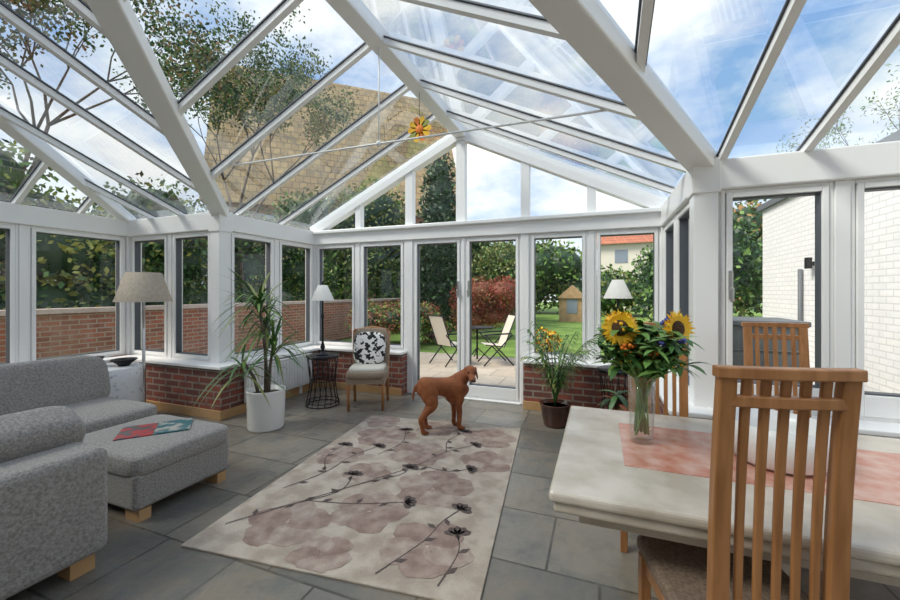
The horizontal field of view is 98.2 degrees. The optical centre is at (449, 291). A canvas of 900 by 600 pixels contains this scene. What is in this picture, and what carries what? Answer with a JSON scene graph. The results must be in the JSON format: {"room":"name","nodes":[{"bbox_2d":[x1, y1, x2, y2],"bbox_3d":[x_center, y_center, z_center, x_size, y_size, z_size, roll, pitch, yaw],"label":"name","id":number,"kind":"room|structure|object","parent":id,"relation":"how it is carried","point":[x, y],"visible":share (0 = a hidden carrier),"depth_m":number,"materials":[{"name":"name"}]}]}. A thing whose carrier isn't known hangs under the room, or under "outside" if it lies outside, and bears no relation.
{"room":"sunroom","nodes":[
{"label":"sunroom","id":0,"kind":"room"},
{"bbox_2d":[139,362,197,407],"bbox_3d":[-3.418,1.125,4.776,1.350,0.550,0.300,0,0,21],"label":"wall","id":1,"kind":"structure","parent":0,"point":[178,385],"depth_m":4.54,"materials":[{"name":"red brick"}]},
{"bbox_2d":[0,228,9,364],"bbox_3d":[-4.781,0.048,3.725,0.070,1.405,0.794,0,0,21],"label":"gasket","id":2,"kind":"object","parent":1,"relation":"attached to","point":[7,230],"visible":0.83,"depth_m":4.08,"materials":[{"name":"grey rubber"}]},
{"bbox_2d":[36,232,119,359],"bbox_3d":[-4.424,0.048,4.654,0.070,1.405,0.804,0,0,21],"label":"gasket","id":3,"kind":"object","parent":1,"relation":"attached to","point":[117,242],"visible":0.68,"depth_m":5.02,"materials":[{"name":"grey"}]},
{"bbox_2d":[135,240,163,351],"bbox_3d":[-3.813,0.048,5.003,0.604,1.405,0.070,0,0,21],"label":"gasket","id":4,"kind":"object","parent":1,"relation":"attached to","point":[138,243],"visible":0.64,"depth_m":5.11,"materials":[{"name":"grey"}]},
{"bbox_2d":[176,236,207,355],"bbox_3d":[-3.090,0.048,4.724,0.574,1.405,0.070,0,0,21],"label":"gasket","id":5,"kind":"object","parent":1,"relation":"attached to","point":[178,241],"visible":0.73,"depth_m":4.82,"materials":[{"name":"grey"}]},
{"bbox_2d":[18,157,850,407],"bbox_3d":[-0.250,0.229,2.413,9.550,2.342,5.625,0,0,21],"label":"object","id":6,"kind":"structure","parent":1,"relation":"attached to","point":[703,183],"depth_m":4.14,"materials":[{"name":"white plastic"}]},
{"bbox_2d":[0,222,17,362],"bbox_3d":[-4.781,0.048,3.725,0.104,1.535,0.920,0,0,21],"label":"frame","id":7,"kind":"object","parent":6,"relation":"on","point":[13,228],"visible":0.5,"depth_m":4.09,"materials":[{"name":"white plastic"}]},
{"bbox_2d":[28,225,124,360],"bbox_3d":[-4.424,0.048,4.654,0.104,1.535,0.930,0,0,21],"label":"frame","id":8,"kind":"object","parent":6,"relation":"on","point":[32,230],"visible":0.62,"depth_m":4.25,"materials":[{"name":"white plastic"}]},
{"bbox_2d":[131,234,167,357],"bbox_3d":[-3.813,0.048,5.003,0.730,1.535,0.104,0,0,21],"label":"frame","id":9,"kind":"object","parent":6,"relation":"on","point":[164,237],"visible":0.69,"depth_m":4.95,"materials":[{"name":"white plastic"}]},
{"bbox_2d":[172,231,209,360],"bbox_3d":[-3.090,0.048,4.724,0.700,1.535,0.104,0,0,21],"label":"frame","id":10,"kind":"object","parent":6,"relation":"on","point":[175,236],"visible":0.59,"depth_m":4.78,"materials":[{"name":"white plastic"}]},
{"bbox_2d":[231,232,273,359],"bbox_3d":[-2.536,0.048,4.967,0.104,1.535,0.690,0,0,21],"label":"frame","id":11,"kind":"object","parent":6,"relation":"on","point":[233,234],"visible":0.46,"depth_m":4.84,"materials":[{"name":"white plastic"}]},
{"bbox_2d":[278,239,312,350],"bbox_3d":[-2.265,0.048,5.671,0.104,1.535,0.700,0,0,21],"label":"frame","id":12,"kind":"object","parent":6,"relation":"on","point":[280,242],"visible":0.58,"depth_m":5.70,"materials":[{"name":"white plastic"}]},
{"bbox_2d":[316,243,355,346],"bbox_3d":[-1.708,0.048,5.907,0.730,1.535,0.104,0,0,21],"label":"frame","id":13,"kind":"object","parent":6,"relation":"on","point":[350,245],"visible":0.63,"depth_m":5.84,"materials":[{"name":"white plastic"}]},
{"bbox_2d":[360,241,404,349],"bbox_3d":[-0.957,0.048,5.618,0.740,1.535,0.104,0,0,21],"label":"frame","id":14,"kind":"object","parent":6,"relation":"on","point":[388,243],"visible":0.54,"depth_m":5.50,"materials":[{"name":"white plastic"}]},
{"bbox_2d":[413,238,461,387],"bbox_3d":[-0.164,0.330,5.313,0.720,2.100,0.104,0,0,21],"label":"frame","id":15,"kind":"object","parent":6,"relation":"on","point":[458,241],"visible":0.43,"depth_m":5.24,"materials":[{"name":"white plastic"}]},
{"bbox_2d":[465,234,520,401],"bbox_3d":[0.555,0.330,5.037,0.740,2.100,0.104,0,0,21],"label":"frame","id":16,"kind":"object","parent":6,"relation":"on","point":[475,391],"visible":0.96,"depth_m":4.96,"materials":[{"name":"white plastic"}]},
{"bbox_2d":[529,231,587,360],"bbox_3d":[1.316,0.048,4.744,0.690,1.535,0.104,0,0,21],"label":"frame","id":17,"kind":"object","parent":6,"relation":"on","point":[584,234],"visible":0.73,"depth_m":4.66,"materials":[{"name":"white plastic"}]},
{"bbox_2d":[595,227,660,361],"bbox_3d":[2.025,0.048,4.471,0.690,1.535,0.104,0,0,21],"label":"frame","id":18,"kind":"object","parent":6,"relation":"on","point":[656,230],"visible":0.63,"depth_m":4.40,"materials":[{"name":"white plastic"}]},
{"bbox_2d":[664,216,674,373],"bbox_3d":[2.262,0.048,3.930,0.104,1.535,0.700,0,0,21],"label":"frame","id":19,"kind":"object","parent":6,"relation":"on","point":[672,221],"visible":0.25,"depth_m":4.18,"materials":[{"name":"white plastic"}]},
{"bbox_2d":[677,202,688,393],"bbox_3d":[1.991,0.048,3.225,0.104,1.535,0.690,0,0,21],"label":"frame","id":20,"kind":"object","parent":6,"relation":"on","point":[685,208],"visible":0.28,"depth_m":3.50,"materials":[{"name":"white plastic"}]},
{"bbox_2d":[718,181,833,416],"bbox_3d":[2.221,0.048,2.682,0.620,1.535,0.104,0,0,21],"label":"frame","id":21,"kind":"object","parent":6,"relation":"on","point":[725,197],"visible":0.53,"depth_m":2.66,"materials":[{"name":"white plastic"}]},
{"bbox_2d":[851,176,899,422],"bbox_3d":[2.958,0.048,2.398,0.800,1.535,0.104,0,0,21],"label":"frame","id":22,"kind":"object","parent":6,"relation":"on","point":[882,408],"visible":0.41,"depth_m":2.48,"materials":[{"name":"white plastic"}]},
{"bbox_2d":[456,281,458,296],"bbox_3d":[0.098,-0.040,5.129,0.024,0.220,0.055,0,0,21],"label":"handle","id":23,"kind":"object","parent":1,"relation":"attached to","point":[457,290],"visible":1,"depth_m":5.13,"materials":[{"name":"silver metal"}]},
{"bbox_2d":[467,280,469,296],"bbox_3d":[0.238,-0.040,5.075,0.024,0.220,0.055,0,0,21],"label":"handle","id":24,"kind":"object","parent":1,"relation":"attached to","point":[468,290],"visible":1,"depth_m":5.08,"materials":[{"name":"silver metal"}]},
{"bbox_2d":[728,270,733,301],"bbox_3d":[1.950,-0.040,2.703,0.024,0.220,0.055,0,0,21],"label":"handle","id":25,"kind":"object","parent":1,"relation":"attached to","point":[730,272],"visible":1,"depth_m":2.70,"materials":[{"name":"silver metal"}]},
{"bbox_2d":[733,192,820,387],"bbox_3d":[2.221,-0.013,2.682,0.494,1.285,0.070,0,0,21],"label":"gasket","id":26,"kind":"object","parent":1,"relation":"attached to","point":[817,195],"visible":0.54,"depth_m":2.60,"materials":[{"name":"grey rubber"}]},
{"bbox_2d":[864,187,899,396],"bbox_3d":[2.958,-0.003,2.398,0.674,1.305,0.070,0,0,21],"label":"gasket","id":27,"kind":"object","parent":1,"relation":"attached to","point":[887,188],"visible":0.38,"depth_m":2.47,"materials":[{"name":"grey"}]},
{"bbox_2d":[198,350,318,410],"bbox_3d":[-2.387,1.125,5.075,0.360,0.550,1.600,0,0,21],"label":"wall","id":28,"kind":"structure","parent":0,"point":[232,396],"depth_m":4.36,"materials":[{"name":"red brick"}]},
{"bbox_2d":[234,238,269,353],"bbox_3d":[-2.536,0.048,4.967,0.070,1.405,0.564,0,0,21],"label":"gasket","id":29,"kind":"object","parent":28,"relation":"attached to","point":[266,243],"visible":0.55,"depth_m":5.22,"materials":[{"name":"grey"}]},
{"bbox_2d":[244,353,312,402],"bbox_3d":[-2.172,1.133,5.014,0.075,0.535,1.100,0,0,21],"label":"radiator","id":30,"kind":"object","parent":28,"relation":"attached to","point":[293,377],"visible":0.44,"depth_m":5.08,"materials":[{"name":"white metal"}]},
{"bbox_2d":[282,245,309,345],"bbox_3d":[-2.265,0.048,5.671,0.070,1.405,0.574,0,0,21],"label":"gasket","id":31,"kind":"object","parent":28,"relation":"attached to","point":[307,250],"visible":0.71,"depth_m":5.93,"materials":[{"name":"grey"}]},
{"bbox_2d":[0,0,716,221],"bbox_3d":[-0.451,-1.517,1.968,9.454,1.295,6.550,0,0,21],"label":"rafter","id":32,"kind":"object","parent":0,"point":[588,27],"depth_m":2.56,"materials":[{"name":"white plastic"}]},
{"bbox_2d":[229,47,606,166],"bbox_3d":[-0.546,-1.620,3.232,3.720,0.860,0.060,0,0,21],"label":"rod","id":33,"kind":"object","parent":32,"relation":"attached to","point":[378,143],"depth_m":3.20,"materials":[{"name":"silver metal"}]},
{"bbox_2d":[408,92,430,141],"bbox_3d":[-0.313,-1.790,3.978,0.260,0.520,0.030,0,0,21],"label":"catcher","id":34,"kind":"object","parent":32,"relation":"hanging from","point":[419,127],"visible":0.98,"depth_m":3.97,"materials":[{"name":"yellow glass"}]},
{"bbox_2d":[319,350,406,395],"bbox_3d":[-1.369,1.125,5.702,1.650,0.550,0.300,0,0,21],"label":"wall","id":35,"kind":"structure","parent":0,"point":[397,363],"depth_m":5.55,"materials":[{"name":"red brick"}]},
{"bbox_2d":[320,248,351,342],"bbox_3d":[-1.708,0.048,5.907,0.604,1.405,0.070,0,0,21],"label":"gasket","id":36,"kind":"object","parent":35,"relation":"attached to","point":[321,250],"visible":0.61,"depth_m":6.00,"materials":[{"name":"grey"}]},
{"bbox_2d":[364,245,400,344],"bbox_3d":[-0.957,0.048,5.618,0.614,1.405,0.070,0,0,21],"label":"gasket","id":37,"kind":"object","parent":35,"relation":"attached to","point":[365,248],"visible":0.48,"depth_m":5.72,"materials":[{"name":"grey"}]},
{"bbox_2d":[417,243,456,379],"bbox_3d":[-0.164,0.280,5.313,0.594,1.870,0.070,0,0,21],"label":"gasket","id":38,"kind":"object","parent":35,"relation":"attached to","point":[419,245],"visible":0.59,"depth_m":5.41,"materials":[{"name":"grey"}]},
{"bbox_2d":[0,141,899,244],"bbox_3d":[-0.420,-0.825,1.972,9.560,0.211,6.580,0,0,21],"label":"beam","id":39,"kind":"structure","parent":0,"point":[874,160],"depth_m":4.45,"materials":[{"name":"white plastic"}]},
{"bbox_2d":[310,133,663,230],"bbox_3d":[0.149,-1.515,5.193,4.910,1.300,0.130,0,0,21],"label":"gable","id":40,"kind":"object","parent":39,"relation":"on","point":[406,172],"depth_m":5.15,"materials":[{"name":"white plastic"}]},
{"bbox_2d":[0,0,899,224],"bbox_3d":[-0.708,-1.511,1.933,8.917,1.225,5.367,0,0,21],"label":"bar","id":41,"kind":"object","parent":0,"point":[791,10],"depth_m":2.95,"materials":[{"name":"white plastic"}]},
{"bbox_2d":[5,387,899,599],"bbox_3d":[-0.434,1.450,1.935,9.600,0.100,6.700,0,0,21],"label":"floor","id":42,"kind":"structure","parent":0,"point":[539,552],"depth_m":2.17,"materials":[{"name":"tile"}]},
{"bbox_2d":[0,355,156,599],"bbox_3d":[-2.856,0.977,2.283,2.270,0.846,2.250,0,0,21],"label":"sofa","id":43,"kind":"object","parent":42,"relation":"on","point":[53,483],"visible":0.92,"depth_m":1.91,"materials":[{"name":"grey fabric"}]},
{"bbox_2d":[106,362,144,401],"bbox_3d":[-3.694,1.085,4.185,0.684,0.570,0.684,0,0,21],"label":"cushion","id":44,"kind":"object","parent":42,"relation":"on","point":[126,382],"visible":0.27,"depth_m":4.12,"materials":[{"name":"white fabric"}]},
{"bbox_2d":[109,357,137,366],"bbox_3d":[-3.537,0.762,4.232,0.240,0.075,0.240,0,0,21],"label":"dish","id":45,"kind":"object","parent":44,"relation":"on","point":[126,361],"visible":1,"depth_m":4.20,"materials":[{"name":"black ceramic"}]},
{"bbox_2d":[112,272,172,412],"bbox_3d":[-3.495,0.590,4.452,0.549,1.620,0.549,0,0,21],"label":"floor lamp","id":46,"kind":"object","parent":42,"relation":"on","point":[143,287],"visible":0.84,"depth_m":4.31,"materials":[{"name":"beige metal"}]},
{"bbox_2d":[83,414,228,522],"bbox_3d":[-2.145,1.194,2.780,0.830,0.413,0.680,0,0,21],"label":"ottoman","id":47,"kind":"object","parent":42,"relation":"on","point":[144,471],"visible":0.75,"depth_m":2.55,"materials":[{"name":"grey fabric"}]},
{"bbox_2d":[113,418,192,440],"bbox_3d":[-2.114,0.982,2.806,0.420,0.008,0.280,0,0,-29],"label":"magazine","id":48,"kind":"object","parent":47,"relation":"on","point":[136,431],"visible":1,"depth_m":2.78,"materials":[{"name":"paper"}]},
{"bbox_2d":[83,414,227,476],"bbox_3d":[-2.145,1.065,2.780,0.830,0.156,0.680,0,0,21],"label":"cushion","id":49,"kind":"object","parent":47,"relation":"on","point":[158,455],"depth_m":2.59,"materials":[{"name":"grey fabric"}]},
{"bbox_2d":[190,267,315,432],"bbox_3d":[-1.896,0.578,4.007,1.284,1.645,1.285,0,0,21],"label":"dracaena","id":50,"kind":"object","parent":42,"relation":"on","point":[265,404],"visible":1,"depth_m":3.91,"materials":[{"name":"green plant"}]},
{"bbox_2d":[246,384,285,432],"bbox_3d":[-1.899,1.200,4.031,0.380,0.400,0.380,0,0,21],"label":"pot","id":51,"kind":"object","parent":50,"relation":"attached to","point":[261,418],"depth_m":3.89,"materials":[{"name":"white ceramic"}]},
{"bbox_2d":[305,353,339,408],"bbox_3d":[-1.584,1.091,4.852,0.410,0.613,0.410,0,0,21],"label":"wire side table","id":52,"kind":"object","parent":42,"relation":"on","point":[332,356],"visible":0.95,"depth_m":4.78,"materials":[{"name":"grey metal"}]},
{"bbox_2d":[311,281,333,355],"bbox_3d":[-1.584,0.325,4.852,0.280,0.920,0.280,0,0,21],"label":"table lamp","id":53,"kind":"object","parent":52,"relation":"on","point":[322,293],"visible":1,"depth_m":4.79,"materials":[{"name":"white fabric"}]},
{"bbox_2d":[181,415,520,599],"bbox_3d":[-0.377,1.392,3.059,1.660,0.016,2.340,0,0,15],"label":"floral rug","id":54,"kind":"object","parent":42,"relation":"on","point":[388,505],"visible":1,"depth_m":2.46,"materials":[{"name":"beige fabric"}]},
{"bbox_2d":[412,365,477,434],"bbox_3d":[-0.045,1.069,3.939,0.676,0.637,0.326,0,0,-6],"label":"dog","id":55,"kind":"object","parent":54,"relation":"on","point":[454,388],"visible":1,"depth_m":3.87},
{"bbox_2d":[346,326,390,411],"bbox_3d":[-1.004,0.921,4.818,0.486,0.962,0.575,0,0,-3],"label":"wicker chair","id":56,"kind":"object","parent":42,"relation":"on","point":[371,344],"visible":1,"depth_m":4.83,"materials":[{"name":"beige fabric"}]},
{"bbox_2d":[353,332,385,363],"bbox_3d":[-1.009,0.710,4.910,0.400,0.414,0.193,0,0,-3],"label":"floral cushion","id":57,"kind":"object","parent":56,"relation":"on","point":[368,347],"depth_m":4.85,"materials":[{"name":"white fabric"}]},
{"bbox_2d":[519,321,597,428],"bbox_3d":[1.125,0.856,4.095,0.884,1.088,0.889,0,0,21],"label":"potted palm","id":58,"kind":"object","parent":42,"relation":"on","point":[555,412],"visible":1,"depth_m":4.00,"materials":[{"name":"plant"}]},
{"bbox_2d":[539,399,571,428],"bbox_3d":[1.104,1.282,4.097,0.330,0.235,0.330,0,0,21],"label":"pot","id":59,"kind":"object","parent":58,"relation":"attached to","point":[555,414],"depth_m":3.99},
{"bbox_2d":[597,390,627,410],"bbox_3d":[1.509,1.145,3.539,0.407,0.510,0.412,0,0,21],"label":"potted croton","id":60,"kind":"object","parent":42,"relation":"on","point":[617,399],"visible":0.38,"depth_m":3.50,"materials":[{"name":"green plant"}]},
{"bbox_2d":[597,365,627,409],"bbox_3d":[1.717,1.091,3.990,0.410,0.613,0.410,0,0,21],"label":"wire side table","id":61,"kind":"object","parent":42,"relation":"on","point":[604,368],"visible":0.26,"depth_m":3.99,"materials":[{"name":"grey metal"}]},
{"bbox_2d":[603,275,631,369],"bbox_3d":[1.717,0.305,3.990,0.280,0.960,0.280,0,0,21],"label":"table lamp","id":62,"kind":"object","parent":61,"relation":"on","point":[617,289],"visible":0.63,"depth_m":3.91,"materials":[{"name":"white fabric"}]},
{"bbox_2d":[620,322,687,552],"bbox_3d":[1.206,0.796,2.233,0.430,1.208,0.514,0,0,23],"label":"dining chair","id":63,"kind":"object","parent":42,"relation":"on","point":[683,380],"visible":0.12,"depth_m":2.37,"materials":[{"name":"brown wood"}]},
{"bbox_2d":[549,406,899,586],"bbox_3d":[1.518,1.039,1.461,2.115,0.722,1.083,0,0,21],"label":"dining table","id":64,"kind":"object","parent":42,"relation":"on","point":[602,477],"visible":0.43,"depth_m":1.36,"materials":[{"name":"white stone"}]},
{"bbox_2d":[592,309,710,444],"bbox_3d":[0.881,0.374,1.753,0.491,0.606,0.540,0,0,21],"label":"flower vase","id":65,"kind":"object","parent":64,"relation":"on","point":[629,349],"visible":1,"depth_m":1.70,"materials":[{"name":"clear glass"}]},
{"bbox_2d":[734,408,830,475],"bbox_3d":[1.305,0.595,1.555,0.336,0.165,0.336,0,0,21],"label":"serving bowl","id":66,"kind":"object","parent":64,"relation":"on","point":[754,411],"visible":0.2,"depth_m":1.48,"materials":[{"name":"white ceramic"}]},
{"bbox_2d":[637,365,867,599],"bbox_3d":[0.891,0.796,1.220,0.430,1.208,0.514,0,0,8],"label":"dining chair","id":67,"kind":"object","parent":42,"relation":"on","point":[674,570],"visible":0.99,"depth_m":1.02,"materials":[{"name":"brown wood"}]},
{"bbox_2d":[741,322,810,417],"bbox_3d":[1.953,0.796,2.235,0.430,1.208,0.514,0,0,21],"label":"dining chair","id":68,"kind":"object","parent":42,"relation":"on","point":[802,337],"visible":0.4,"depth_m":2.43,"materials":[{"name":"brown wood"}]},
{"bbox_2d":[430,91,669,202],"bbox_3d":[-0.434,-1.535,1.935,9.400,1.170,6.500,0,0,21],"label":"ceiling","id":69,"kind":"structure","parent":0,"point":[450,104],"depth_m":4.30,"materials":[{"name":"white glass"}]},
{"bbox_2d":[523,363,646,412],"bbox_3d":[1.659,1.125,4.537,1.560,0.550,0.300,0,0,21],"label":"wall","id":70,"kind":"structure","parent":0,"point":[585,391],"depth_m":4.46,"materials":[{"name":"red brick"}]},
{"bbox_2d":[146,380,602,420],"bbox_3d":[-1.030,1.350,3.451,10.105,0.100,4.784,0,0,-6],"label":"baseboard","id":71,"kind":"structure","parent":70,"relation":"attached to","point":[528,405],"depth_m":4.59,"materials":[{"name":"brown wood"}]},
{"bbox_2d":[470,240,515,388],"bbox_3d":[0.555,0.280,5.037,0.614,1.870,0.070,0,0,21],"label":"gasket","id":72,"kind":"object","parent":70,"relation":"attached to","point":[502,240],"visible":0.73,"depth_m":5.13,"materials":[{"name":"grey"}]},
{"bbox_2d":[103,345,899,437],"bbox_3d":[-0.438,0.832,1.926,9.400,0.035,6.480,0,0,21],"label":"sill","id":73,"kind":"structure","parent":70,"relation":"attached to","point":[866,427],"depth_m":4.33,"materials":[{"name":"white plastic"}]},
{"bbox_2d":[534,237,581,354],"bbox_3d":[1.316,0.048,4.744,0.564,1.405,0.070,0,0,21],"label":"gasket","id":74,"kind":"object","parent":70,"relation":"attached to","point":[564,237],"visible":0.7,"depth_m":4.81,"materials":[{"name":"grey"}]},
{"bbox_2d":[600,233,653,355],"bbox_3d":[2.025,0.048,4.471,0.564,1.405,0.070,0,0,21],"label":"gasket","id":75,"kind":"object","parent":70,"relation":"attached to","point":[646,233],"visible":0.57,"depth_m":4.48,"materials":[{"name":"grey rubber"}]},
{"bbox_2d":[651,385,712,419],"bbox_3d":[1.981,1.125,3.395,0.300,0.550,1.600,0,0,21],"label":"wall","id":76,"kind":"structure","parent":0,"point":[661,405],"depth_m":3.68,"materials":[{"name":"red brick"}]},
{"bbox_2d":[666,224,673,318],"bbox_3d":[2.262,0.048,3.930,0.070,1.405,0.574,0,0,21],"label":"window pane","id":77,"kind":"object","parent":76,"relation":"attached to","point":[669,233],"visible":0.27,"depth_m":4.19,"materials":[{"name":"grey"}]},
{"bbox_2d":[679,211,688,384],"bbox_3d":[1.991,0.048,3.225,0.070,1.405,0.564,0,0,21],"label":"gasket","id":78,"kind":"object","parent":76,"relation":"attached to","point":[684,220],"visible":0.34,"depth_m":3.48,"materials":[{"name":"grey rubber"}]},
{"label":"outside","id":79,"kind":"structure","parent":0,"visible":0},
{"bbox_2d":[333,302,762,357],"bbox_3d":[-0.717,1.645,25.990,70.000,0.310,72.000,0,0,21],"label":"lawn","id":80,"kind":"structure","parent":79,"point":[548,319],"depth_m":13.36,"materials":[{"name":"green plant"}]},
{"bbox_2d":[0,0,263,287],"bbox_3d":[-7.681,-2.840,7.263,7.246,8.614,4.480,0,0,-2],"label":"birch tree","id":81,"kind":"object","parent":80,"relation":"on","point":[32,6],"visible":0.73,"depth_m":7.73,"materials":[{"name":"green plant"}]},
{"bbox_2d":[0,138,335,309],"bbox_3d":[-8.566,-0.737,6.670,4.126,4.501,18.859,0,0,21],"label":"hedge","id":82,"kind":"object","parent":80,"relation":"on","point":[83,270],"visible":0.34,"depth_m":8.10,"materials":[{"name":"green plant"}]},
{"bbox_2d":[0,298,400,362],"bbox_3d":[-5.501,0.855,6.938,0.350,1.210,21.000,0,0,21],"label":"wall","id":83,"kind":"structure","parent":80,"relation":"on","point":[59,331],"depth_m":7.00,"materials":[{"name":"brick"}]},
{"bbox_2d":[112,0,369,287],"bbox_3d":[-6.621,-3.708,12.603,7.374,10.358,6.020,0,0,-18],"label":"birch tree","id":84,"kind":"object","parent":80,"relation":"on","point":[290,93],"visible":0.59,"depth_m":11.42,"materials":[{"name":"green plant"}]},
{"bbox_2d":[226,202,455,298],"bbox_3d":[-7.896,-1.840,28.216,15.000,6.600,8.000,0,0,-21],"label":"wall","id":85,"kind":"structure","parent":80,"relation":"on","point":[234,204],"depth_m":22.85,"materials":[{"name":"brick"}]},
{"bbox_2d":[259,214,274,220],"bbox_3d":[-6.469,-3.990,24.490,10.000,1.100,0.085,0,0,-21],"label":"house window","id":86,"kind":"structure","parent":85,"relation":"in","point":[271,216],"depth_m":22.87,"materials":[{"name":"blue"}]},
{"bbox_2d":[271,176,422,299],"bbox_3d":[-4.595,-1.927,18.813,7.651,6.832,6.632,0,0,13],"label":"tree","id":87,"kind":"object","parent":80,"relation":"on","point":[383,263],"visible":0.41,"depth_m":17.25,"materials":[{"name":"green plant"}]},
{"bbox_2d":[345,299,451,342],"bbox_3d":[-1.523,0.827,10.980,3.036,1.301,2.328,0,0,12],"label":"shrub","id":88,"kind":"object","parent":80,"relation":"on","point":[388,316],"visible":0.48,"depth_m":10.51,"materials":[{"name":"green plant"}]},
{"bbox_2d":[416,152,456,328],"bbox_3d":[-0.413,-2.030,15.399,2.858,7.117,2.934,0,0,-33],"label":"conifer","id":89,"kind":"object","parent":80,"relation":"on","point":[438,265],"visible":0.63,"depth_m":14.81,"materials":[{"name":"green plant"}]},
{"bbox_2d":[420,352,515,386],"bbox_3d":[0.578,1.475,7.074,9.600,0.030,3.580,0,0,21],"label":"patio","id":90,"kind":"structure","parent":80,"relation":"on","point":[498,371],"depth_m":7.44,"materials":[{"name":"beige stone"}]},
{"bbox_2d":[427,314,456,366],"bbox_3d":[-0.043,0.952,7.898,0.682,1.008,0.552,0,0,-39],"label":"patio chair","id":91,"kind":"object","parent":90,"relation":"on","point":[441,335],"visible":0.8,"depth_m":7.77,"materials":[{"name":"beige fabric"}]},
{"bbox_2d":[472,325,493,358],"bbox_3d":[0.593,1.110,8.504,0.720,0.700,0.720,0,0,21],"label":"patio table","id":92,"kind":"object","parent":90,"relation":"on","point":[476,327],"visible":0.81,"depth_m":8.49,"materials":[{"name":"grey metal"}]},
{"bbox_2d":[478,313,515,366],"bbox_3d":[0.948,0.952,7.913,0.682,1.008,0.552,0,0,-9],"label":"patio chair","id":93,"kind":"object","parent":90,"relation":"on","point":[505,332],"visible":0.98,"depth_m":7.89,"materials":[{"name":"beige fabric"}]},
{"bbox_2d":[733,317,810,383],"bbox_3d":[3.811,0.900,4.963,0.910,1.120,0.860,0,0,21],"label":"storage box","id":94,"kind":"object","parent":90,"relation":"on","point":[738,357],"visible":0.19,"depth_m":4.61,"materials":[{"name":"grey"}]},
{"bbox_2d":[456,242,494,282],"bbox_3d":[0.258,-1.133,21.018,4.173,5.243,5.140,0,0,29],"label":"tree","id":95,"kind":"object","parent":80,"relation":"on","point":[476,247],"visible":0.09,"depth_m":20.42,"materials":[{"name":"green plant"}]},
{"bbox_2d":[448,274,515,334],"bbox_3d":[1.176,0.437,12.505,2.436,1.946,2.050,0,0,21],"label":"shrub","id":96,"kind":"object","parent":80,"relation":"on","point":[490,300],"visible":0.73,"depth_m":12.03,"materials":[{"name":"red plant"}]},
{"bbox_2d":[473,241,537,322],"bbox_3d":[3.014,-0.524,18.659,3.411,4.034,4.329,0,0,-18],"label":"tree","id":97,"kind":"object","parent":80,"relation":"on","point":[498,261],"visible":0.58,"depth_m":18.49,"materials":[{"name":"green plant"}]},
{"bbox_2d":[536,327,562,351],"bbox_3d":[2.196,1.161,9.484,1.016,0.602,1.135,0,0,21],"label":"flower border","id":98,"kind":"object","parent":80,"relation":"on","point":[546,334],"visible":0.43,"depth_m":9.12,"materials":[{"name":"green plant"}]},
{"bbox_2d":[558,285,581,321],"bbox_3d":[6.254,0.575,19.880,1.440,1.830,1.300,0,0,21],"label":"garden shed","id":99,"kind":"object","parent":80,"relation":"on","point":[570,300],"visible":0.82,"depth_m":19.36,"materials":[{"name":"brown wood"}]},
{"bbox_2d":[479,239,762,316],"bbox_3d":[9.137,-1.280,26.181,20.893,5.830,7.731,0,0,21],"label":"hedge","id":100,"kind":"object","parent":80,"relation":"on","point":[558,268],"visible":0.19,"depth_m":24.77,"materials":[{"name":"green plant"}]},
{"bbox_2d":[601,242,652,309],"bbox_3d":[18.295,-1.340,34.748,9.000,5.600,7.000,0,0,25],"label":"wall","id":101,"kind":"structure","parent":80,"relation":"on","point":[607,250],"depth_m":32.65,"materials":[{"name":"beige paint"}]},
{"bbox_2d":[615,250,627,262],"bbox_3d":[16.818,-2.990,31.586,6.400,1.100,0.083,0,0,25],"label":"house window","id":102,"kind":"structure","parent":101,"relation":"in","point":[621,256],"depth_m":32.69,"materials":[{"name":"blue"}]},
{"bbox_2d":[646,305,652,321],"bbox_3d":[5.282,0.683,8.912,1.603,1.148,2.351,0,0,27],"label":"flower border","id":103,"kind":"object","parent":80,"relation":"on","point":[648,314],"visible":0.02,"depth_m":9.28,"materials":[{"name":"green plant"}]},
{"bbox_2d":[631,216,762,321],"bbox_3d":[7.637,-0.507,11.676,4.263,3.999,5.254,0,0,21],"label":"tree","id":104,"kind":"object","parent":80,"relation":"on","point":[747,254],"visible":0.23,"depth_m":10.68,"materials":[{"name":"green plant"}]},
{"bbox_2d":[733,199,770,313],"bbox_3d":[14.401,-1.627,17.765,6.034,6.239,6.416,0,0,33],"label":"tree","id":105,"kind":"object","parent":80,"relation":"on","point":[744,212],"visible":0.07,"depth_m":17.20,"materials":[{"name":"green plant"}]},
{"bbox_2d":[757,130,899,392],"bbox_3d":[7.189,-0.095,4.220,4.810,3.110,5.360,0,0,21],"label":"outbuilding","id":106,"kind":"structure","parent":80,"relation":"on","point":[788,223],"depth_m":4.53,"materials":[{"name":"brick"}]},
{"bbox_2d":[804,257,814,268],"bbox_3d":[5.222,-0.420,5.652,0.110,0.160,0.080,0,0,21],"label":"wall light","id":107,"kind":"object","parent":106,"relation":"attached to","point":[809,262],"depth_m":5.63,"materials":[{"name":"grey metal"}]},
{"bbox_2d":[776,50,899,152],"bbox_3d":[11.678,-2.436,8.148,5.309,7.816,9.089,0,0,-26],"label":"birch tree","id":108,"kind":"object","parent":80,"relation":"on","point":[885,113],"visible":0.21,"depth_m":10.50,"materials":[{"name":"green plant"}]},
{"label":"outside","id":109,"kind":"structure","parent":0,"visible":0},
{"bbox_2d":[601,235,652,243],"bbox_3d":[18.295,-5.740,34.748,9.800,3.400,7.800,0,0,25],"label":"roof","id":110,"kind":"structure","parent":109,"point":[635,238],"depth_m":32.54,"materials":[{"name":"tile"}]},
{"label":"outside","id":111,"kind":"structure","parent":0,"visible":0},
{"bbox_2d":[199,65,455,215],"bbox_3d":[-7.896,-10.040,28.216,15.800,10.000,8.800,0,0,-21],"label":"roof","id":112,"kind":"structure","parent":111,"point":[395,120],"depth_m":25.37,"materials":[{"name":"beige tile"}]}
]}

